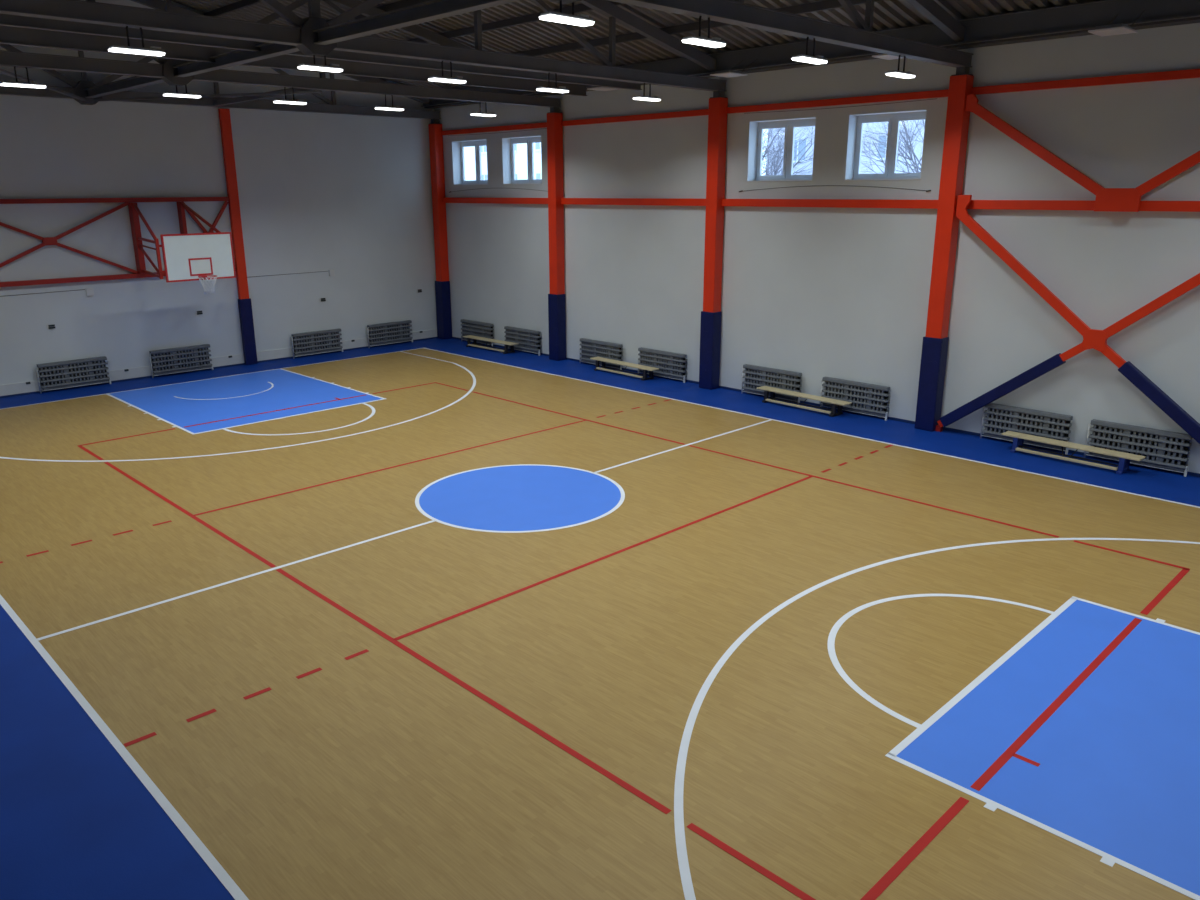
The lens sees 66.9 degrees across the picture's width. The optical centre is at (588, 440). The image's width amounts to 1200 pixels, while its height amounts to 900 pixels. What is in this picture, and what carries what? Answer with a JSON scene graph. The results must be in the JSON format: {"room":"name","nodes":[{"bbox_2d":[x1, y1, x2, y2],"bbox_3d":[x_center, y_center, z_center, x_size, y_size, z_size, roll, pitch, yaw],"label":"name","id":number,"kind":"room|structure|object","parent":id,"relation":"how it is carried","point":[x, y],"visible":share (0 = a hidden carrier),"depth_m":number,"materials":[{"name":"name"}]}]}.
{"room":"sports hall","nodes":[
{"label":"sports hall","id":0,"kind":"room"},
{"bbox_2d":[0,0,437,384],"bbox_3d":[-13.272,-6.822,24.297,21.900,10.770,0.500,-15,21,-42],"label":"wall","id":1,"kind":"structure","parent":0,"point":[348,195],"depth_m":26.13,"materials":[{"name":"white paint"}]},
{"bbox_2d":[36,356,110,393],"bbox_3d":[-13.898,-1.785,24.482,1.751,0.770,0.202,-15,21,-42],"label":"radiator","id":2,"kind":"object","parent":1,"relation":"attached to","point":[61,374],"visible":1,"depth_m":24.39,"materials":[{"name":"grey metal"}]},
{"bbox_2d":[86,288,93,295],"bbox_3d":[-13.457,-4.010,24.470,0.180,0.200,0.060,-15,21,-42],"label":"junction box","id":3,"kind":"object","parent":1,"relation":"attached to","point":[89,291],"visible":1,"depth_m":24.44,"materials":[{"name":"white plastic"}]},
{"bbox_2d":[0,197,236,286],"bbox_3d":[-15.646,-4.703,21.902,14.380,2.150,0.300,-15,21,-42],"label":"lattice frame","id":4,"kind":"object","parent":1,"relation":"attached to","point":[134,216],"visible":0.71,"depth_m":24.45,"materials":[{"name":"red metal"}]},
{"bbox_2d":[133,203,235,293],"bbox_3d":[-10.502,-5.284,24.659,3.023,2.270,3.182,-15,21,-42],"label":"basketball hoop","id":5,"kind":"object","parent":4,"relation":"attached to","point":[191,256],"visible":1,"depth_m":23.68,"materials":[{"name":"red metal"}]},
{"bbox_2d":[149,344,213,377],"bbox_3d":[-11.859,-2.325,26.391,1.751,0.770,0.202,-15,21,-42],"label":"radiator","id":6,"kind":"object","parent":1,"relation":"attached to","point":[179,359],"visible":1,"depth_m":26.30,"materials":[{"name":"grey metal"}]},
{"bbox_2d":[0,329,436,395],"bbox_3d":[-13.187,-1.805,25.364,21.550,0.330,0.030,-15,21,-42],"label":"baseboard","id":7,"kind":"structure","parent":1,"relation":"attached to","point":[15,388],"depth_m":27.34,"materials":[{"name":"paint"}]},
{"bbox_2d":[0,337,437,397],"bbox_3d":[-13.170,-1.666,25.386,21.550,0.050,0.015,-15,21,-42],"label":"trim","id":8,"kind":"structure","parent":1,"relation":"attached to","point":[5,396],"depth_m":26.90,"materials":[{"name":"paint"}]},
{"bbox_2d":[291,329,342,358],"bbox_3d":[-8.773,-3.142,29.279,1.751,0.770,0.202,-15,21,-42],"label":"radiator","id":9,"kind":"object","parent":1,"relation":"attached to","point":[323,341],"visible":1,"depth_m":29.17,"materials":[{"name":"grey metal"}]},
{"bbox_2d":[367,320,412,347],"bbox_3d":[-6.827,-3.657,31.101,1.751,0.770,0.202,-15,21,-42],"label":"radiator","id":10,"kind":"object","parent":1,"relation":"attached to","point":[391,332],"visible":1,"depth_m":30.99,"materials":[{"name":"grey metal"}]},
{"bbox_2d":[0,338,1199,899],"bbox_3d":[-2.263,1.289,14.830,22.500,0.125,31.600,-15,21,-42],"label":"floor","id":11,"kind":"structure","parent":0,"point":[436,618],"depth_m":10.49,"materials":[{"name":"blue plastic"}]},
{"bbox_2d":[218,108,257,364],"bbox_3d":[-10.404,-5.918,26.914,0.350,7.400,0.170,-15,21,-42],"label":"steel column","id":12,"kind":"structure","parent":11,"relation":"on","point":[244,302],"depth_m":26.88,"materials":[{"name":"metal"}]},
{"bbox_2d":[428,119,451,338],"bbox_3d":[-5.179,-7.250,31.543,0.362,7.440,0.424,-15,21,-42],"label":"steel column","id":13,"kind":"structure","parent":11,"relation":"on","point":[442,283],"depth_m":31.44,"materials":[{"name":"metal"}]},
{"bbox_2d":[0,0,440,118],"bbox_3d":[-12.907,-10.197,22.952,21.840,3.190,0.280,-15,21,-42],"label":"roof truss","id":14,"kind":"object","parent":13,"relation":"on","point":[77,88],"visible":0.59,"depth_m":25.03,"materials":[{"name":"grey metal"}]},
{"bbox_2d":[0,68,85,100],"bbox_3d":[-12.070,-7.852,20.075,0.100,0.050,6.570,-4,16,-14],"label":"brace","id":15,"kind":"object","parent":14,"relation":"attached to","point":[2,71],"visible":0.67,"depth_m":20.27,"materials":[{"name":"grey metal"}]},
{"bbox_2d":[84,76,163,97],"bbox_3d":[-10.809,-8.337,21.236,0.200,0.200,5.760,-15,21,-42],"label":"tie beam","id":16,"kind":"structure","parent":14,"relation":"attached to","point":[134,82],"depth_m":21.41,"materials":[{"name":"grey metal"}]},
{"bbox_2d":[94,90,321,100],"bbox_3d":[-9.525,-8.526,22.457,6.570,0.050,0.100,4,16,16],"label":"brace","id":17,"kind":"object","parent":14,"relation":"attached to","point":[313,91],"visible":1,"depth_m":22.29,"materials":[{"name":"grey metal"}]},
{"bbox_2d":[214,88,312,105],"bbox_3d":[-8.443,-8.915,23.464,0.120,0.120,5.740,-15,21,-42],"label":"tie beam","id":18,"kind":"structure","parent":14,"relation":"attached to","point":[255,97],"depth_m":23.88,"materials":[{"name":"grey metal"}]},
{"bbox_2d":[463,335,517,353],"bbox_3d":[-3.298,-3.192,30.177,0.430,0.330,2.540,-15,21,-43],"label":"bench","id":19,"kind":"object","parent":11,"relation":"on","point":[469,337],"visible":1,"depth_m":29.98,"materials":[{"name":"brown wood"}]},
{"bbox_2d":[547,107,565,360],"bbox_3d":[-0.996,-6.121,27.393,0.362,7.440,0.424,-15,21,-42],"label":"steel column","id":20,"kind":"structure","parent":11,"relation":"on","point":[556,298],"depth_m":27.31,"materials":[{"name":"metal"}]},
{"bbox_2d":[0,0,560,106],"bbox_3d":[-8.724,-9.069,18.802,21.840,3.190,0.280,-15,21,-42],"label":"roof truss","id":21,"kind":"object","parent":20,"relation":"on","point":[165,70],"visible":0.61,"depth_m":20.69,"materials":[{"name":"grey metal"}]},
{"bbox_2d":[0,66,45,87],"bbox_3d":[-10.801,-6.934,17.288,0.720,0.362,0.210,-15,21,-42],"label":"hanging lamp","id":22,"kind":"object","parent":21,"relation":"hanging from","point":[37,84],"visible":1,"depth_m":17.28,"materials":[{"name":"white plastic"}]},
{"bbox_2d":[0,83,45,87],"bbox_3d":[-10.800,-6.775,17.332,0.720,0.033,0.210,-15,21,-42],"label":"diffuser","id":23,"kind":"object","parent":22,"relation":"attached to","point":[30,85],"depth_m":17.29,"materials":[{"name":"plastic"}]},
{"bbox_2d":[163,85,200,97],"bbox_3d":[-8.665,-7.499,19.288,0.720,0.362,0.210,-15,21,-42],"label":"hanging lamp","id":24,"kind":"object","parent":21,"relation":"hanging from","point":[172,94],"visible":1,"depth_m":19.27,"materials":[{"name":"white plastic"}]},
{"bbox_2d":[163,94,200,97],"bbox_3d":[-8.664,-7.341,19.331,0.720,0.033,0.210,-15,21,-42],"label":"diffuser","id":25,"kind":"object","parent":24,"relation":"attached to","point":[172,95],"depth_m":19.28,"materials":[{"name":"plastic"}]},
{"bbox_2d":[173,43,299,76],"bbox_3d":[-6.625,-7.208,17.086,0.200,0.200,5.760,-15,21,-42],"label":"tie beam","id":26,"kind":"structure","parent":21,"relation":"attached to","point":[268,50],"depth_m":17.10,"materials":[{"name":"grey metal"}]},
{"bbox_2d":[0,25,586,95],"bbox_3d":[-7.610,-7.484,17.464,21.000,0.320,0.120,-15,21,-42],"label":"roof truss","id":27,"kind":"object","parent":26,"relation":"attached to","point":[8,35],"visible":0.56,"depth_m":18.50,"materials":[{"name":"grey metal"}]},
{"bbox_2d":[273,87,305,104],"bbox_3d":[-6.909,-7.965,20.931,0.720,0.362,0.210,-15,21,-42],"label":"hanging lamp","id":28,"kind":"object","parent":21,"relation":"hanging from","point":[298,101],"visible":1,"depth_m":20.93,"materials":[{"name":"white plastic"}]},
{"bbox_2d":[273,101,305,104],"bbox_3d":[-6.908,-7.806,20.975,0.720,0.033,0.210,-15,21,-42],"label":"diffuser","id":29,"kind":"object","parent":28,"relation":"attached to","point":[283,102],"depth_m":20.94,"materials":[{"name":"plastic"}]},
{"bbox_2d":[375,94,403,110],"bbox_3d":[-5.002,-8.470,22.716,0.720,0.362,0.210,-15,21,-42],"label":"hanging lamp","id":30,"kind":"object","parent":21,"relation":"hanging from","point":[397,108],"visible":1,"depth_m":22.66,"materials":[{"name":"white plastic"}]},
{"bbox_2d":[375,107,403,110],"bbox_3d":[-5.001,-8.311,22.760,0.720,0.033,0.210,-15,21,-42],"label":"diffuser","id":31,"kind":"object","parent":30,"relation":"attached to","point":[378,108],"depth_m":22.68,"materials":[{"name":"plastic"}]},
{"bbox_2d":[471,102,495,116],"bbox_3d":[-2.881,-9.031,24.702,0.720,0.362,0.210,-15,21,-42],"label":"hanging lamp","id":32,"kind":"object","parent":21,"relation":"hanging from","point":[489,114],"visible":1,"depth_m":24.65,"materials":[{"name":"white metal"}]},
{"bbox_2d":[471,114,495,116],"bbox_3d":[-2.880,-8.873,24.746,0.720,0.033,0.210,-15,21,-42],"label":"diffuser","id":33,"kind":"object","parent":32,"relation":"attached to","point":[489,115],"depth_m":24.68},
{"bbox_2d":[590,357,658,380],"bbox_3d":[0.983,-2.060,26.012,0.430,0.330,2.540,-14,20,-40],"label":"bench","id":34,"kind":"object","parent":11,"relation":"on","point":[598,359],"visible":1,"depth_m":25.85,"materials":[{"name":"brown wood"}]},
{"bbox_2d":[699,91,727,389],"bbox_3d":[3.188,-4.993,23.243,0.362,7.440,0.424,-15,21,-42],"label":"steel column","id":35,"kind":"structure","parent":11,"relation":"on","point":[711,315],"depth_m":23.13,"materials":[{"name":"metal"}]},
{"bbox_2d":[0,0,726,91],"bbox_3d":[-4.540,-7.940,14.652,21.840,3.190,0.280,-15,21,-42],"label":"roof truss","id":36,"kind":"object","parent":35,"relation":"on","point":[302,36],"visible":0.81,"depth_m":15.61,"materials":[{"name":"grey metal"}]},
{"bbox_2d":[108,26,164,55],"bbox_3d":[-6.582,-5.815,13.171,0.720,0.362,0.210,-15,21,-42],"label":"hanging lamp","id":37,"kind":"object","parent":36,"relation":"hanging from","point":[153,51],"visible":1,"depth_m":13.15,"materials":[{"name":"white plastic"}]},
{"bbox_2d":[108,48,164,55],"bbox_3d":[-6.581,-5.656,13.215,0.720,0.033,0.210,-15,21,-42],"label":"diffuser","id":38,"kind":"object","parent":37,"relation":"attached to","point":[142,51],"depth_m":13.18,"materials":[{"name":"plastic"}]},
{"bbox_2d":[298,55,342,72],"bbox_3d":[-4.489,-6.369,15.131,0.720,0.362,0.210,-15,21,-42],"label":"hanging lamp","id":39,"kind":"object","parent":36,"relation":"hanging from","point":[333,67],"visible":0.94,"depth_m":15.10,"materials":[{"name":"white plastic"}]},
{"bbox_2d":[298,66,342,72],"bbox_3d":[-4.488,-6.211,15.175,0.720,0.033,0.210,-15,21,-42],"label":"diffuser","id":40,"kind":"object","parent":39,"relation":"attached to","point":[337,69],"depth_m":15.14,"materials":[{"name":"plastic"}]},
{"bbox_2d":[313,0,520,44],"bbox_3d":[-2.406,-6.070,12.901,0.200,0.200,5.860,-15,21,-42],"label":"tie beam","id":41,"kind":"structure","parent":36,"relation":"attached to","point":[431,10],"depth_m":13.18,"materials":[{"name":"grey metal"}]},
{"bbox_2d":[428,61,465,83],"bbox_3d":[-2.639,-6.859,16.862,0.720,0.362,0.210,-15,21,-42],"label":"hanging lamp","id":42,"kind":"object","parent":36,"relation":"hanging from","point":[458,79],"visible":1,"depth_m":16.84,"materials":[{"name":"white plastic"}]},
{"bbox_2d":[428,78,465,83],"bbox_3d":[-2.638,-6.700,16.905,0.720,0.033,0.210,-15,21,-42],"label":"diffuser","id":43,"kind":"object","parent":42,"relation":"attached to","point":[449,80],"depth_m":16.85,"materials":[{"name":"plastic"}]},
{"bbox_2d":[536,73,568,92],"bbox_3d":[-0.747,-7.360,18.633,0.720,0.362,0.210,-15,21,-42],"label":"hanging lamp","id":44,"kind":"object","parent":36,"relation":"hanging from","point":[561,89],"visible":1,"depth_m":18.59,"materials":[{"name":"white plastic"}]},
{"bbox_2d":[536,88,568,92],"bbox_3d":[-0.746,-7.202,18.677,0.720,0.033,0.210,-15,21,-42],"label":"diffuser","id":45,"kind":"object","parent":44,"relation":"attached to","point":[559,90],"depth_m":18.64,"materials":[{"name":"plastic"}]},
{"bbox_2d":[633,83,660,100],"bbox_3d":[1.317,-7.907,20.565,0.720,0.362,0.210,-15,21,-42],"label":"hanging lamp","id":46,"kind":"object","parent":36,"relation":"hanging from","point":[645,98],"visible":1,"depth_m":20.52,"materials":[{"name":"white plastic"}]},
{"bbox_2d":[633,97,660,100],"bbox_3d":[1.318,-7.748,20.609,0.720,0.033,0.210,-15,21,-42],"label":"diffuser","id":47,"kind":"object","parent":46,"relation":"attached to","point":[634,98],"depth_m":20.52,"materials":[{"name":"plastic"}]},
{"bbox_2d":[757,386,851,416],"bbox_3d":[5.139,-0.946,21.917,0.430,0.330,2.540,-13,20,-39],"label":"bench","id":48,"kind":"object","parent":11,"relation":"on","point":[767,389],"visible":1,"depth_m":21.79,"materials":[{"name":"brown wood"}]},
{"bbox_2d":[915,66,973,431],"bbox_3d":[7.441,-3.846,19.023,0.362,7.440,0.424,-15,21,-42],"label":"steel column","id":49,"kind":"structure","parent":11,"relation":"on","point":[936,340],"depth_m":18.92,"materials":[{"name":"metal"}]},
{"bbox_2d":[549,0,973,67],"bbox_3d":[-0.287,-6.793,10.432,21.840,3.190,0.280,-15,21,-42],"label":"roof truss","id":50,"kind":"object","parent":49,"relation":"on","point":[734,12],"visible":0.86,"depth_m":14.73,"materials":[{"name":"grey metal"}]},
{"bbox_2d":[539,0,593,26],"bbox_3d":[-0.264,-5.214,10.884,0.720,0.362,0.210,-15,21,-42],"label":"hanging lamp","id":51,"kind":"object","parent":50,"relation":"hanging from","point":[583,20],"visible":1,"depth_m":10.85,"materials":[{"name":"white plastic"}]},
{"bbox_2d":[539,14,593,26],"bbox_3d":[-0.263,-5.056,10.928,0.720,0.033,0.210,-15,21,-42],"label":"diffuser","id":52,"kind":"object","parent":51,"relation":"attached to","point":[570,19],"depth_m":10.87,"materials":[{"name":"plastic"}]},
{"bbox_2d":[682,16,725,47],"bbox_3d":[1.607,-5.710,12.636,0.720,0.362,0.210,-15,21,-42],"label":"hanging lamp","id":53,"kind":"object","parent":50,"relation":"hanging from","point":[714,42],"visible":1,"depth_m":12.59,"materials":[{"name":"white plastic"}]},
{"bbox_2d":[682,38,725,47],"bbox_3d":[1.608,-5.551,12.679,0.720,0.033,0.210,-15,21,-42],"label":"diffuser","id":54,"kind":"object","parent":53,"relation":"attached to","point":[708,42],"depth_m":12.60,"materials":[{"name":"plastic"}]},
{"bbox_2d":[792,37,827,63],"bbox_3d":[3.521,-6.217,14.427,0.720,0.362,0.210,-15,21,-42],"label":"hanging lamp","id":55,"kind":"object","parent":50,"relation":"hanging from","point":[817,59],"visible":1,"depth_m":14.37,"materials":[{"name":"white plastic"}]},
{"bbox_2d":[792,57,827,63],"bbox_3d":[3.522,-6.058,14.471,0.720,0.033,0.210,-15,21,-42],"label":"diffuser","id":56,"kind":"object","parent":55,"relation":"attached to","point":[814,60],"depth_m":14.43,"materials":[{"name":"plastic"}]},
{"bbox_2d":[886,55,914,78],"bbox_3d":[5.657,-6.782,16.426,0.720,0.362,0.210,-15,21,-42],"label":"hanging lamp","id":57,"kind":"object","parent":50,"relation":"hanging from","point":[896,73],"visible":1,"depth_m":16.36,"materials":[{"name":"white plastic"}]},
{"bbox_2d":[886,73,914,78],"bbox_3d":[5.658,-6.624,16.470,0.720,0.033,0.210,-15,21,-42],"label":"diffuser","id":58,"kind":"object","parent":57,"relation":"attached to","point":[901,75],"depth_m":16.43,"materials":[{"name":"plastic"}]},
{"bbox_2d":[965,94,1199,211],"bbox_3d":[9.566,-5.258,16.310,0.110,2.210,5.825,-15,21,-42],"label":"v-brace","id":59,"kind":"object","parent":49,"relation":"attached to","point":[1107,199],"visible":1,"depth_m":16.70,"materials":[{"name":"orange metal"}]},
{"bbox_2d":[935,195,1199,443],"bbox_3d":[9.584,-2.078,17.209,0.185,4.980,5.803,-15,21,-42],"label":"brace","id":60,"kind":"object","parent":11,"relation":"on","point":[1095,339],"visible":1,"depth_m":17.41,"materials":[{"name":"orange metal"}]},
{"bbox_2d":[1001,431,1145,474],"bbox_3d":[9.299,0.233,17.583,0.430,0.330,2.540,-14,20,-40],"label":"bench","id":61,"kind":"object","parent":11,"relation":"on","point":[1018,438],"visible":1,"depth_m":17.45,"materials":[{"name":"brown wood"}]},
{"bbox_2d":[171,0,1100,87],"bbox_3d":[-2.392,-7.900,12.369,22.505,2.633,31.568,-15,21,-42],"label":"ceiling","id":62,"kind":"structure","parent":0,"point":[888,14],"depth_m":21.57,"materials":[{"name":"metal"}]},
{"bbox_2d":[203,0,260,16],"bbox_3d":[0.144,-8.865,14.496,0.082,0.158,31.000,-15,21,-42],"label":"purlin","id":63,"kind":"object","parent":62,"relation":"attached to","point":[241,4],"visible":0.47,"depth_m":23.96,"materials":[{"name":"metal"}]},
{"bbox_2d":[326,0,430,21],"bbox_3d":[1.437,-8.817,15.812,0.082,0.158,31.000,-15,21,-42],"label":"purlin","id":64,"kind":"object","parent":62,"relation":"attached to","point":[404,3],"visible":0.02,"depth_m":21.75,"materials":[{"name":"metal"}]},
{"bbox_2d":[406,0,623,42],"bbox_3d":[2.751,-8.767,17.150,0.082,0.158,31.000,-15,21,-42],"label":"purlin","id":65,"kind":"object","parent":62,"relation":"attached to","point":[578,8],"visible":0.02,"depth_m":21.73,"materials":[{"name":"metal"}]},
{"bbox_2d":[587,86,619,90],"bbox_3d":[0.542,-9.276,23.460,1.113,0.405,0.560,-15,21,-42],"label":"ceiling panel","id":66,"kind":"object","parent":62,"relation":"hanging from","point":[598,88],"visible":0.63,"depth_m":23.29,"materials":[{"name":"metal"}]},
{"bbox_2d":[379,0,884,79],"bbox_3d":[4.021,-8.719,18.444,0.082,0.158,31.000,-15,21,-42],"label":"purlin","id":67,"kind":"object","parent":62,"relation":"attached to","point":[827,4],"visible":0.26,"depth_m":20.38,"materials":[{"name":"metal"}]},
{"bbox_2d":[710,59,756,77],"bbox_3d":[3.332,-8.523,20.693,1.113,0.405,0.560,-15,21,-42],"label":"hanging lamp","id":68,"kind":"object","parent":62,"relation":"hanging from","point":[724,73],"visible":1,"depth_m":20.49,"materials":[{"name":"metal"}]},
{"bbox_2d":[421,0,1199,108],"bbox_3d":[5.215,-8.515,19.702,0.120,0.440,31.000,-15,21,-42],"label":"beam","id":69,"kind":"structure","parent":62,"relation":"attached to","point":[1088,15],"depth_m":17.44,"materials":[{"name":"metal"}]},
{"bbox_2d":[872,38,923,59],"bbox_3d":[6.135,-7.767,17.912,1.113,0.405,0.560,-15,21,-42],"label":"ceiling panel","id":70,"kind":"object","parent":62,"relation":"hanging from","point":[880,55],"visible":0.44,"depth_m":17.77,"materials":[{"name":"metal"}]},
{"bbox_2d":[1088,10,1144,36],"bbox_3d":[8.875,-7.028,15.194,1.113,0.405,0.560,-15,21,-42],"label":"hanging lamp","id":71,"kind":"object","parent":62,"relation":"hanging from","point":[1114,29],"visible":1,"depth_m":15.00,"materials":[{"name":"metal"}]},
{"bbox_2d":[434,23,1199,473],"bbox_3d":[5.744,-4.791,21.248,0.500,8.290,32.000,-15,21,-42],"label":"wall","id":72,"kind":"structure","parent":0,"point":[817,293],"depth_m":20.21,"materials":[{"name":"white paint"}]},
{"bbox_2d":[452,139,487,184],"bbox_3d":[-3.802,-9.223,30.118,0.440,1.410,1.890,-15,21,-42],"label":"window","id":73,"kind":"structure","parent":72,"relation":"in","point":[458,159],"depth_m":30.57,"materials":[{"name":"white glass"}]},
{"bbox_2d":[460,319,493,345],"bbox_3d":[-3.841,-3.719,31.266,0.202,0.770,1.751,-15,21,-42],"label":"radiator","id":74,"kind":"object","parent":72,"relation":"attached to","point":[468,327],"visible":0.83,"depth_m":31.12,"materials":[{"name":"grey metal"}]},
{"bbox_2d":[441,122,546,134],"bbox_3d":[-2.989,-9.857,28.705,0.090,0.140,5.650,-15,21,-42],"label":"wall rail","id":75,"kind":"object","parent":72,"relation":"attached to","point":[544,124],"visible":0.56,"depth_m":28.58,"materials":[{"name":"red metal"}]},
{"bbox_2d":[443,197,547,203],"bbox_3d":[-2.996,-7.742,29.273,0.140,0.180,5.650,-15,21,-42],"label":"wall rail","id":76,"kind":"object","parent":72,"relation":"attached to","point":[445,199],"visible":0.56,"depth_m":29.08,"materials":[{"name":"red metal"}]},
{"bbox_2d":[502,135,541,183],"bbox_3d":[-1.944,-8.722,28.275,0.440,1.410,1.880,-15,21,-42],"label":"window","id":77,"kind":"structure","parent":72,"relation":"in","point":[508,144],"depth_m":28.71,"materials":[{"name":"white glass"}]},
{"bbox_2d":[504,326,540,355],"bbox_3d":[-2.157,-3.265,29.595,0.202,0.770,1.751,-15,21,-42],"label":"radiator","id":78,"kind":"object","parent":72,"relation":"attached to","point":[528,340],"visible":0.92,"depth_m":29.42,"materials":[{"name":"grey metal"}]},
{"bbox_2d":[580,338,622,369],"bbox_3d":[0.364,-2.585,27.095,0.202,0.770,1.751,-15,21,-42],"label":"radiator","id":79,"kind":"object","parent":72,"relation":"attached to","point":[589,348],"visible":0.88,"depth_m":26.99,"materials":[{"name":"grey metal"}]},
{"bbox_2d":[561,198,705,205],"bbox_3d":[1.188,-6.614,25.123,0.140,0.180,5.650,-15,21,-42],"label":"wall rail","id":80,"kind":"object","parent":72,"relation":"attached to","point":[580,201],"visible":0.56,"depth_m":24.94,"materials":[{"name":"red metal"}]},
{"bbox_2d":[561,109,708,125],"bbox_3d":[1.195,-8.729,24.555,0.090,0.140,5.650,-15,21,-42],"label":"wall rail","id":81,"kind":"object","parent":72,"relation":"attached to","point":[702,112],"visible":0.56,"depth_m":24.39,"materials":[{"name":"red metal"}]},
{"bbox_2d":[638,347,686,382],"bbox_3d":[2.048,-2.131,25.424,0.202,0.770,1.751,-15,21,-42],"label":"radiator","id":82,"kind":"object","parent":72,"relation":"attached to","point":[670,364],"visible":0.94,"depth_m":25.25,"materials":[{"name":"grey metal"}]},
{"bbox_2d":[741,364,801,402],"bbox_3d":[4.603,-1.441,22.889,0.202,0.770,1.751,-15,21,-42],"label":"radiator","id":83,"kind":"object","parent":72,"relation":"attached to","point":[755,376],"visible":0.84,"depth_m":22.78,"materials":[{"name":"grey metal"}]},
{"bbox_2d":[747,117,815,181],"bbox_3d":[4.687,-6.933,21.697,0.440,1.410,1.860,-15,21,-42],"label":"window","id":84,"kind":"structure","parent":72,"relation":"in","point":[756,128],"depth_m":21.97,"materials":[{"name":"white plastic"}]},
{"bbox_2d":[452,337,1199,476],"bbox_3d":[5.580,-0.873,22.148,0.015,0.060,31.000,-15,21,-42],"label":"baseboard","id":85,"kind":"structure","parent":72,"relation":"attached to","point":[631,370],"depth_m":20.72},
{"bbox_2d":[722,199,937,208],"bbox_3d":[5.406,-5.476,20.939,0.140,0.180,5.750,-15,21,-42],"label":"wall rail","id":86,"kind":"object","parent":72,"relation":"attached to","point":[836,203],"visible":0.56,"depth_m":20.63,"materials":[{"name":"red metal"}]},
{"bbox_2d":[747,185,926,190],"bbox_3d":[5.485,-5.797,20.858,0.011,0.131,4.881,-15,21,-42],"label":"cable","id":87,"kind":"object","parent":72,"relation":"attached to","point":[825,185],"visible":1,"depth_m":20.69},
{"bbox_2d":[726,89,948,113],"bbox_3d":[5.413,-7.591,20.370,0.090,0.140,5.750,-15,21,-42],"label":"wall rail","id":88,"kind":"object","parent":72,"relation":"attached to","point":[935,93],"visible":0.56,"depth_m":20.11,"materials":[{"name":"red metal"}]},
{"bbox_2d":[744,99,931,113],"bbox_3d":[5.477,-7.488,20.390,0.009,0.040,4.880,-15,21,-42],"label":"cable","id":89,"kind":"object","parent":72,"relation":"attached to","point":[927,99],"visible":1,"depth_m":20.24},
{"bbox_2d":[820,377,889,420],"bbox_3d":[6.228,-1.003,21.277,0.202,0.770,1.751,-15,21,-42],"label":"radiator","id":90,"kind":"object","parent":72,"relation":"attached to","point":[867,398],"visible":0.94,"depth_m":21.12,"materials":[{"name":"grey metal"}]},
{"bbox_2d":[844,109,926,180],"bbox_3d":[6.553,-6.430,19.847,0.440,1.410,1.810,-15,21,-42],"label":"window","id":91,"kind":"structure","parent":72,"relation":"in","point":[855,124],"depth_m":20.07,"materials":[{"name":"white plastic"}]},
{"bbox_2d":[980,403,1072,453],"bbox_3d":[8.940,-0.272,18.587,0.202,0.770,1.751,-15,21,-42],"label":"radiator","id":92,"kind":"object","parent":72,"relation":"attached to","point":[1000,418],"visible":0.82,"depth_m":18.49,"materials":[{"name":"grey metal"}]},
{"bbox_2d":[967,200,1199,211],"bbox_3d":[9.625,-4.338,16.754,0.140,0.180,5.650,-15,21,-42],"label":"wall rail","id":93,"kind":"object","parent":72,"relation":"attached to","point":[1176,206],"visible":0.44,"depth_m":17.23,"materials":[{"name":"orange metal"}]},
{"bbox_2d":[971,69,1199,94],"bbox_3d":[9.632,-6.453,16.185,0.090,0.140,5.650,-15,21,-42],"label":"wall rail","id":94,"kind":"object","parent":72,"relation":"attached to","point":[1191,73],"visible":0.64,"depth_m":16.59,"materials":[{"name":"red metal"}]},
{"bbox_2d":[1084,419,1192,476],"bbox_3d":[10.370,0.114,17.169,0.202,0.770,1.751,-15,21,-42],"label":"radiator","id":95,"kind":"object","parent":72,"relation":"attached to","point":[1162,449],"visible":0.94,"depth_m":17.01,"materials":[{"name":"grey metal"}]},
{"label":"outside","id":96,"kind":"structure","parent":0,"visible":0},
{"bbox_3d":[17.640,-18.657,87.298,109.650,0.200,200.000,-15,21,-42],"label":"snow ground","id":97,"kind":"structure","parent":96,"visible":0},
{"bbox_2d":[464,142,541,180],"bbox_3d":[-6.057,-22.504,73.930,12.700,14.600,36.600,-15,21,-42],"label":"window pane","id":98,"kind":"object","parent":97,"relation":"on","point":[521,172],"visible":0.03,"depth_m":64.83,"materials":[{"name":"glass"}]},
{"bbox_2d":[762,126,813,174],"bbox_3d":[5.756,-9.609,34.543,7.340,10.778,9.729,-9,18,-28],"label":"bare tree","id":99,"kind":"object","parent":97,"relation":"on","point":[775,169],"visible":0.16,"depth_m":33.37,"materials":[{"name":"grey plant"}]},
{"bbox_2d":[762,126,813,174],"bbox_3d":[10.062,-17.209,55.048,8.133,14.465,9.136,-4,16,-14],"label":"bare tree","id":100,"kind":"object","parent":97,"relation":"on","point":[813,126],"visible":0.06,"depth_m":53.97,"materials":[{"name":"grey plant"}]},
{"bbox_2d":[766,120,923,174],"bbox_3d":[29.423,-19.261,57.809,12.700,16.600,35.600,-15,21,-42],"label":"apartment block","id":101,"kind":"object","parent":97,"relation":"on","point":[919,146],"visible":0.02,"depth_m":60.39,"materials":[{"name":"pale grey painted concrete"},{"name":"window glass"}]},
{"bbox_2d":[807,120,924,173],"bbox_3d":[15.783,-13.817,42.521,12.015,14.549,9.089,1,16,3],"label":"bare tree","id":102,"kind":"object","parent":97,"relation":"on","point":[903,122],"visible":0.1,"depth_m":43.55,"materials":[{"name":"grey plant"}]},
{"bbox_2d":[862,121,924,172],"bbox_3d":[12.293,-8.875,31.192,9.537,11.103,6.247,-6,17,-20],"label":"bare tree","id":103,"kind":"object","parent":97,"relation":"on","point":[905,141],"visible":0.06,"depth_m":30.78,"materials":[{"name":"grey plant"}]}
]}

